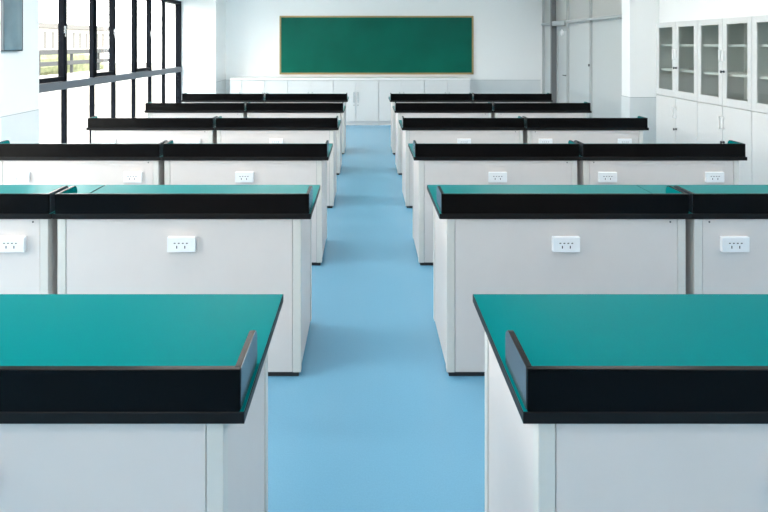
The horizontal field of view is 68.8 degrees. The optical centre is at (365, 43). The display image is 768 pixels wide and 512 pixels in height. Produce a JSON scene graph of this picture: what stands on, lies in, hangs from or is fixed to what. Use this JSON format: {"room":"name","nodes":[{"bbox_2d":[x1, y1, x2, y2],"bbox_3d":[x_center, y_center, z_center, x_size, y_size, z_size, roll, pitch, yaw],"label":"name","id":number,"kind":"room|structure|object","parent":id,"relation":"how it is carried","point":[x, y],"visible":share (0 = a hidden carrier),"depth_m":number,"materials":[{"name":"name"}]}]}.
{"room":"science classroom","nodes":[
{"label":"science classroom","id":0,"kind":"room"},
{"bbox_2d":[0,0,225,116],"bbox_3d":[-3.473,0.065,4.575,1.055,3.100,14.350,0,0,0],"label":"wall","id":1,"kind":"structure","parent":0,"point":[203,22],"depth_m":10.98,"materials":[{"name":"white paint"}]},
{"bbox_2d":[1,0,22,50],"bbox_3d":[-3.478,-0.360,5.515,0.041,0.860,0.304,0,0,0],"label":"panel","id":2,"kind":"object","parent":1,"relation":"attached to","point":[11,10],"visible":1,"depth_m":5.48,"materials":[{"name":"blue plastic"}]},
{"bbox_2d":[0,109,39,143],"bbox_3d":[-3.498,1.156,5.678,0.007,0.918,0.638,0,0,0],"label":"trim","id":3,"kind":"structure","parent":1,"relation":"attached to","point":[19,128],"depth_m":5.68,"materials":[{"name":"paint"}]},
{"bbox_2d":[39,0,181,142],"bbox_3d":[-3.659,0.340,8.488,0.131,2.350,4.985,0,0,0],"label":"window","id":4,"kind":"structure","parent":1,"relation":"in","point":[61,83],"depth_m":8.02,"materials":[{"name":"metal"}]},
{"bbox_2d":[182,80,225,102],"bbox_3d":[-3.271,1.179,11.361,0.662,0.871,0.773,0,0,0],"label":"trim","id":5,"kind":"structure","parent":1,"relation":"attached to","point":[219,87],"depth_m":10.98,"materials":[{"name":"grey paint"}]},
{"bbox_2d":[268,125,484,511],"bbox_3d":[1.150,1.665,4.575,10.500,0.100,14.550,0,0,0],"label":"floor","id":6,"kind":"structure","parent":0,"point":[373,418],"depth_m":2.62,"materials":[{"name":"blue plastic"}]},
{"bbox_2d":[0,185,104,293],"bbox_3d":[-2.140,1.170,2.979,1.236,0.890,0.576,0,0,0],"label":"lab bench","id":7,"kind":"object","parent":6,"relation":"on","point":[28,230],"visible":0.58,"depth_m":2.71,"materials":[{"name":"teal laminate"}]},
{"bbox_2d":[0,236,26,251],"bbox_3d":[-1.710,0.966,2.703,0.132,0.073,0.023,0,0,0],"label":"outlet","id":8,"kind":"object","parent":7,"relation":"attached to","point":[7,243],"depth_m":2.69,"materials":[{"name":"white plastic"}]},
{"bbox_2d":[0,140,184,184],"bbox_3d":[-2.110,1.170,4.340,1.236,0.890,0.576,0,0,0],"label":"lab bench","id":9,"kind":"object","parent":6,"relation":"on","point":[38,163],"visible":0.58,"depth_m":4.08,"materials":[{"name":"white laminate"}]},
{"bbox_2d":[11,172,29,181],"bbox_3d":[-2.508,0.966,4.064,0.132,0.073,0.023,0,0,0],"label":"outlet","id":10,"kind":"object","parent":9,"relation":"attached to","point":[15,176],"depth_m":4.05,"materials":[{"name":"white plastic"}]},
{"bbox_2d":[123,172,141,181],"bbox_3d":[-1.692,0.966,4.064,0.132,0.073,0.023,0,0,0],"label":"outlet","id":11,"kind":"object","parent":9,"relation":"attached to","point":[127,176],"depth_m":4.05,"materials":[{"name":"white plastic"}]},
{"bbox_2d":[0,294,282,511],"bbox_3d":[-0.877,1.170,1.536,1.213,0.890,0.607,0,0,0],"label":"lab bench","id":12,"kind":"object","parent":6,"relation":"on","point":[109,402],"visible":1,"depth_m":1.26,"materials":[{"name":"teal laminate"}]},
{"bbox_2d":[86,116,217,143],"bbox_3d":[-2.117,1.170,5.764,1.253,0.890,0.576,0,0,0],"label":"lab bench","id":13,"kind":"object","parent":6,"relation":"on","point":[103,130],"visible":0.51,"depth_m":5.49,"materials":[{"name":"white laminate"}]},
{"bbox_2d":[102,139,115,142],"bbox_3d":[-2.520,0.966,5.488,0.134,0.073,0.023,0,0,0],"label":"outlet","id":14,"kind":"object","parent":13,"relation":"attached to","point":[103,140],"depth_m":5.48,"materials":[{"name":"white plastic"}]},
{"bbox_2d":[186,139,199,142],"bbox_3d":[-1.693,0.966,5.488,0.134,0.073,0.023,0,0,0],"label":"outlet","id":15,"kind":"object","parent":13,"relation":"attached to","point":[187,140],"depth_m":5.48,"materials":[{"name":"white plastic"}]},
{"bbox_2d":[52,185,319,375],"bbox_3d":[-0.891,1.170,2.979,1.249,0.890,0.576,0,0,0],"label":"lab bench","id":16,"kind":"object","parent":6,"relation":"on","point":[113,239],"visible":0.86,"depth_m":2.71,"materials":[{"name":"teal laminate"}]},
{"bbox_2d":[167,236,195,251],"bbox_3d":[-0.889,0.966,2.703,0.136,0.073,0.023,0,0,0],"label":"outlet","id":17,"kind":"object","parent":16,"relation":"attached to","point":[174,243],"depth_m":2.69,"materials":[{"name":"white plastic"}]},
{"bbox_2d":[144,102,246,117],"bbox_3d":[-2.109,1.170,7.159,1.236,0.890,0.576,0,0,0],"label":"lab bench","id":18,"kind":"object","parent":6,"relation":"on","point":[154,110],"visible":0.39,"depth_m":6.88,"materials":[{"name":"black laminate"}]},
{"bbox_2d":[181,93,265,102],"bbox_3d":[-2.092,1.170,8.447,1.211,0.890,0.576,0,0,0],"label":"lab bench","id":19,"kind":"object","parent":6,"relation":"on","point":[186,98],"visible":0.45,"depth_m":8.18,"materials":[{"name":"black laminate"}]},
{"bbox_2d":[230,80,241,93],"bbox_3d":[-2.588,1.163,11.419,0.238,0.905,0.622,0,0,0],"label":"base cabinet","id":20,"kind":"object","parent":6,"relation":"on","point":[235,85],"visible":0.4,"depth_m":11.13,"materials":[{"name":"white metal"}]},
{"bbox_2d":[161,140,332,264],"bbox_3d":[-0.879,1.170,4.340,1.213,0.890,0.576,0,0,0],"label":"lab bench","id":21,"kind":"object","parent":6,"relation":"on","point":[188,163],"visible":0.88,"depth_m":4.08,"materials":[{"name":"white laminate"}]},
{"bbox_2d":[235,172,253,181],"bbox_3d":[-0.882,0.966,4.064,0.132,0.073,0.023,0,0,0],"label":"outlet","id":22,"kind":"object","parent":21,"relation":"attached to","point":[239,176],"depth_m":4.05,"materials":[{"name":"white plastic"}]},
{"bbox_2d":[242,80,287,93],"bbox_3d":[-2.014,1.163,11.419,0.905,0.905,0.622,0,0,0],"label":"base cabinet","id":23,"kind":"object","parent":6,"relation":"on","point":[248,86],"visible":0.41,"depth_m":11.13,"materials":[{"name":"white metal"}]},
{"bbox_2d":[230,76,470,79],"bbox_3d":[-0.317,0.695,11.430,4.783,0.030,0.630,0,0,0],"label":"countertop","id":24,"kind":"structure","parent":23,"relation":"on","point":[237,77],"depth_m":11.12,"materials":[{"name":"white metal"}]},
{"bbox_2d":[215,116,340,207],"bbox_3d":[-0.877,1.170,5.764,1.213,0.890,0.576,0,0,0],"label":"lab bench","id":25,"kind":"object","parent":6,"relation":"on","point":[229,130],"visible":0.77,"depth_m":5.50,"materials":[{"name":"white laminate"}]},
{"bbox_2d":[269,139,282,142],"bbox_3d":[-0.882,0.966,5.488,0.132,0.073,0.023,0,0,0],"label":"outlet","id":26,"kind":"object","parent":25,"relation":"attached to","point":[270,140],"depth_m":5.48,"materials":[{"name":"white plastic"}]},
{"bbox_2d":[245,102,345,174],"bbox_3d":[-0.878,1.170,7.159,1.213,0.890,0.576,0,0,0],"label":"lab bench","id":27,"kind":"object","parent":6,"relation":"on","point":[253,110],"visible":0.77,"depth_m":6.88,"materials":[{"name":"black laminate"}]},
{"bbox_2d":[265,93,348,153],"bbox_3d":[-0.874,1.170,8.447,1.213,0.890,0.576,0,0,0],"label":"lab bench","id":28,"kind":"object","parent":6,"relation":"on","point":[269,98],"visible":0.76,"depth_m":8.18,"materials":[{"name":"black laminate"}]},
{"bbox_2d":[288,80,332,93],"bbox_3d":[-1.107,1.163,11.419,0.905,0.905,0.622,0,0,0],"label":"base cabinet","id":29,"kind":"object","parent":6,"relation":"on","point":[294,86],"visible":0.32,"depth_m":11.13,"materials":[{"name":"white metal"}]},
{"bbox_2d":[333,80,378,124],"bbox_3d":[-0.201,1.163,11.419,0.905,0.905,0.622,0,0,0],"label":"base cabinet","id":30,"kind":"object","parent":6,"relation":"on","point":[362,106],"visible":0.9,"depth_m":11.13,"materials":[{"name":"white metal"}]},
{"bbox_2d":[379,80,423,124],"bbox_3d":[0.707,1.163,11.419,0.905,0.905,0.622,0,0,0],"label":"base cabinet","id":31,"kind":"object","parent":6,"relation":"on","point":[386,87],"visible":0.34,"depth_m":11.13,"materials":[{"name":"white metal"}]},
{"bbox_2d":[388,93,472,153],"bbox_3d":[0.956,1.170,8.447,1.211,0.890,0.576,0,0,0],"label":"lab bench","id":32,"kind":"object","parent":6,"relation":"on","point":[398,98],"visible":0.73,"depth_m":8.18,"materials":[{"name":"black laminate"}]},
{"bbox_2d":[393,102,492,174],"bbox_3d":[0.959,1.170,7.159,1.211,0.890,0.576,0,0,0],"label":"lab bench","id":33,"kind":"object","parent":6,"relation":"on","point":[408,110],"visible":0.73,"depth_m":6.88,"materials":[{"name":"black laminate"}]},
{"bbox_2d":[424,80,469,93],"bbox_3d":[1.613,1.163,11.419,0.905,0.905,0.622,0,0,0],"label":"base cabinet","id":34,"kind":"object","parent":6,"relation":"on","point":[430,86],"visible":0.38,"depth_m":11.13,"materials":[{"name":"white metal"}]},
{"bbox_2d":[399,116,525,207],"bbox_3d":[0.959,1.170,5.764,1.211,0.890,0.576,0,0,0],"label":"lab bench","id":35,"kind":"object","parent":6,"relation":"on","point":[421,130],"visible":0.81,"depth_m":5.50,"materials":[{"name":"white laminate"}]},
{"bbox_2d":[457,139,470,142],"bbox_3d":[0.961,0.966,5.488,0.132,0.073,0.023,0,0,0],"label":"outlet","id":36,"kind":"object","parent":35,"relation":"attached to","point":[458,140],"depth_m":5.48,"materials":[{"name":"white plastic"}]},
{"bbox_2d":[408,140,580,264],"bbox_3d":[0.954,1.170,4.340,1.211,0.890,0.576,0,0,0],"label":"lab bench","id":37,"kind":"object","parent":6,"relation":"on","point":[433,163],"visible":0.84,"depth_m":4.08,"materials":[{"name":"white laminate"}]},
{"bbox_2d":[488,172,506,181],"bbox_3d":[0.955,0.966,4.064,0.132,0.073,0.023,0,0,0],"label":"outlet","id":38,"kind":"object","parent":37,"relation":"attached to","point":[492,176],"depth_m":4.05,"materials":[{"name":"white plastic"}]},
{"bbox_2d":[471,93,552,102],"bbox_3d":[2.145,1.170,8.447,1.156,0.890,0.576,0,0,0],"label":"lab bench","id":39,"kind":"object","parent":6,"relation":"on","point":[477,98],"visible":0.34,"depth_m":8.18,"materials":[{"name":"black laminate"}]},
{"bbox_2d":[491,102,591,117],"bbox_3d":[2.172,1.170,7.159,1.204,0.890,0.576,0,0,0],"label":"lab bench","id":40,"kind":"object","parent":6,"relation":"on","point":[500,110],"visible":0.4,"depth_m":6.88,"materials":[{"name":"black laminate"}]},
{"bbox_2d":[427,185,690,375],"bbox_3d":[0.963,1.170,2.979,1.216,0.890,0.576,0,0,0],"label":"lab bench","id":41,"kind":"object","parent":6,"relation":"on","point":[488,239],"visible":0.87,"depth_m":2.71,"materials":[{"name":"teal laminate"}]},
{"bbox_2d":[552,236,579,251],"bbox_3d":[0.964,0.966,2.703,0.132,0.073,0.023,0,0,0],"label":"outlet","id":42,"kind":"object","parent":41,"relation":"attached to","point":[559,243],"depth_m":2.69,"materials":[{"name":"white plastic"}]},
{"bbox_2d":[522,116,648,143],"bbox_3d":[2.172,1.170,5.764,1.204,0.890,0.576,0,0,0],"label":"lab bench","id":43,"kind":"object","parent":6,"relation":"on","point":[538,130],"visible":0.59,"depth_m":5.49,"materials":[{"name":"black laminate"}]},
{"bbox_2d":[539,139,552,142],"bbox_3d":[1.759,0.966,5.488,0.132,0.073,0.023,0,0,0],"label":"outlet","id":44,"kind":"object","parent":43,"relation":"attached to","point":[540,140],"depth_m":5.48,"materials":[{"name":"white plastic"}]},
{"bbox_2d":[618,139,631,142],"bbox_3d":[2.536,0.966,5.488,0.132,0.073,0.023,0,0,0],"label":"outlet","id":45,"kind":"object","parent":43,"relation":"attached to","point":[619,140],"depth_m":5.48,"materials":[{"name":"white plastic"}]},
{"bbox_2d":[473,294,767,511],"bbox_3d":[0.956,1.170,1.536,1.211,0.890,0.607,0,0,0],"label":"lab bench","id":46,"kind":"object","parent":6,"relation":"on","point":[594,402],"visible":1,"depth_m":1.26,"materials":[{"name":"teal laminate"}]},
{"bbox_2d":[556,140,746,184],"bbox_3d":[2.167,1.170,4.340,1.204,0.890,0.576,0,0,0],"label":"lab bench","id":47,"kind":"object","parent":6,"relation":"on","point":[600,163],"visible":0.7,"depth_m":4.07,"materials":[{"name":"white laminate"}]},
{"bbox_2d":[598,172,616,181],"bbox_3d":[1.752,0.966,4.064,0.132,0.073,0.023,0,0,0],"label":"outlet","id":48,"kind":"object","parent":47,"relation":"attached to","point":[602,176],"depth_m":4.05,"materials":[{"name":"white plastic"}]},
{"bbox_2d":[705,172,723,181],"bbox_3d":[2.529,0.966,4.064,0.132,0.073,0.023,0,0,0],"label":"outlet","id":49,"kind":"object","parent":47,"relation":"attached to","point":[709,176],"depth_m":4.05,"materials":[{"name":"white plastic"}]},
{"bbox_2d":[656,20,698,142],"bbox_3d":[3.728,0.680,6.340,0.524,1.870,0.838,0,0,0],"label":"tall cabinet","id":50,"kind":"object","parent":6,"relation":"on","point":[676,42],"visible":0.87,"depth_m":6.48,"materials":[{"name":"white metal"}]},
{"bbox_2d":[661,44,693,46],"bbox_3d":[3.765,0.015,6.340,0.426,0.024,0.796,0,0,0],"label":"shelf","id":51,"kind":"object","parent":50,"relation":"attached to","point":[662,45],"depth_m":6.58,"materials":[{"name":"white metal"}]},
{"bbox_2d":[661,68,693,72],"bbox_3d":[3.765,0.303,6.340,0.426,0.024,0.796,0,0,0],"label":"shelf","id":52,"kind":"object","parent":50,"relation":"attached to","point":[663,70],"depth_m":6.64,"materials":[{"name":"white metal"}]},
{"bbox_2d":[637,185,767,293],"bbox_3d":[2.174,1.170,2.979,1.204,0.890,0.576,0,0,0],"label":"lab bench","id":53,"kind":"object","parent":6,"relation":"on","point":[727,228],"visible":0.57,"depth_m":2.71,"materials":[{"name":"teal laminate"}]},
{"bbox_2d":[720,236,749,251],"bbox_3d":[1.779,0.966,2.703,0.132,0.073,0.023,0,0,0],"label":"outlet","id":54,"kind":"object","parent":53,"relation":"attached to","point":[727,243],"depth_m":2.69,"materials":[{"name":"white plastic"}]},
{"bbox_2d":[697,16,751,184],"bbox_3d":[3.728,0.680,5.500,0.524,1.870,0.838,0,0,0],"label":"tall cabinet","id":55,"kind":"object","parent":6,"relation":"on","point":[724,45],"visible":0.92,"depth_m":5.64,"materials":[{"name":"white metal"}]},
{"bbox_2d":[703,44,746,46],"bbox_3d":[3.765,0.015,5.500,0.426,0.024,0.796,0,0,0],"label":"shelf","id":56,"kind":"object","parent":55,"relation":"attached to","point":[704,45],"depth_m":5.47,"materials":[{"name":"white metal"}]},
{"bbox_2d":[703,72,746,77],"bbox_3d":[3.765,0.303,5.500,0.426,0.024,0.796,0,0,0],"label":"shelf","id":57,"kind":"object","parent":55,"relation":"attached to","point":[705,74],"depth_m":5.72,"materials":[{"name":"white metal"}]},
{"bbox_2d":[752,15,767,184],"bbox_3d":[3.728,0.680,4.660,0.524,1.870,0.838,0,0,0],"label":"tall cabinet","id":58,"kind":"object","parent":6,"relation":"on","point":[759,23],"visible":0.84,"depth_m":5.03,"materials":[{"name":"white metal"}]},
{"bbox_2d":[226,0,541,93],"bbox_3d":[1.150,0.065,11.800,10.500,3.100,0.100,0,0,0],"label":"wall","id":59,"kind":"structure","parent":0,"point":[507,33],"depth_m":11.75,"materials":[{"name":"white paint"}]},
{"bbox_2d":[279,16,473,73],"bbox_3d":[0.220,0.022,11.727,4.060,1.225,0.044,0,0,0],"label":"chalkboard","id":60,"kind":"object","parent":59,"relation":"attached to","point":[307,44],"visible":1,"depth_m":11.72,"materials":[{"name":"green metal"}]},
{"bbox_2d":[226,80,540,93],"bbox_3d":[0.359,1.183,11.748,6.604,0.863,0.007,0,0,0],"label":"trim","id":61,"kind":"structure","parent":59,"relation":"attached to","point":[476,86],"depth_m":11.75,"materials":[{"name":"grey paint"}]},
{"bbox_2d":[622,0,767,96],"bbox_3d":[3.850,0.065,4.575,0.500,3.100,14.350,0,0,0],"label":"wall","id":62,"kind":"structure","parent":0,"point":[640,18],"depth_m":7.64,"materials":[{"name":"white paint"}]},
{"bbox_2d":[541,0,621,117],"bbox_3d":[3.721,0.190,9.816,0.098,2.850,3.867,0,0,0],"label":"door","id":63,"kind":"structure","parent":62,"relation":"in","point":[593,27],"depth_m":9.23,"materials":[{"name":"grey metal"}]},
{"bbox_2d":[550,0,565,102],"bbox_3d":[3.708,0.190,10.690,0.135,2.850,0.740,0,0,0],"label":"door","id":64,"kind":"structure","parent":63,"relation":"attached to","point":[557,28],"depth_m":10.92,"materials":[{"name":"grey metal"}]},
{"bbox_2d":[621,95,655,142],"bbox_3d":[3.798,1.169,7.761,0.407,0.891,0.252,0,0,0],"label":"trim","id":65,"kind":"structure","parent":62,"relation":"attached to","point":[631,107],"depth_m":7.64,"materials":[{"name":"grey paint"}]},
{"label":"outside","id":66,"kind":"structure","parent":0,"visible":0},
{"bbox_2d":[39,63,161,142],"bbox_3d":[-22.010,2.115,20.000,35.980,0.200,80.000,0,0,0],"label":"terrace","id":67,"kind":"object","parent":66,"point":[77,119],"visible":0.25,"depth_m":16.72,"materials":[{"name":"concrete"}]},
{"bbox_2d":[41,54,104,75],"bbox_3d":[-10.684,1.107,14.250,1.522,1.815,16.500,0,0,0],"label":"hedge","id":68,"kind":"object","parent":67,"relation":"on","point":[47,70],"visible":0.17,"depth_m":18.90,"materials":[{"name":"green plant"}]},
{"bbox_2d":[39,22,108,68],"bbox_3d":[-24.075,0.405,16.800,12.250,3.220,46.000,0,0,0],"label":"neighbouring building","id":69,"kind":"structure","parent":67,"relation":"on","point":[77,35],"depth_m":34.80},
{"bbox_2d":[39,49,110,116],"bbox_3d":[-9.100,1.090,12.500,0.200,1.850,15.000,0,0,0],"label":"terrace railing","id":70,"kind":"object","parent":67,"relation":"on","point":[49,102],"visible":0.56,"depth_m":17.28,"materials":[{"name":"white"}]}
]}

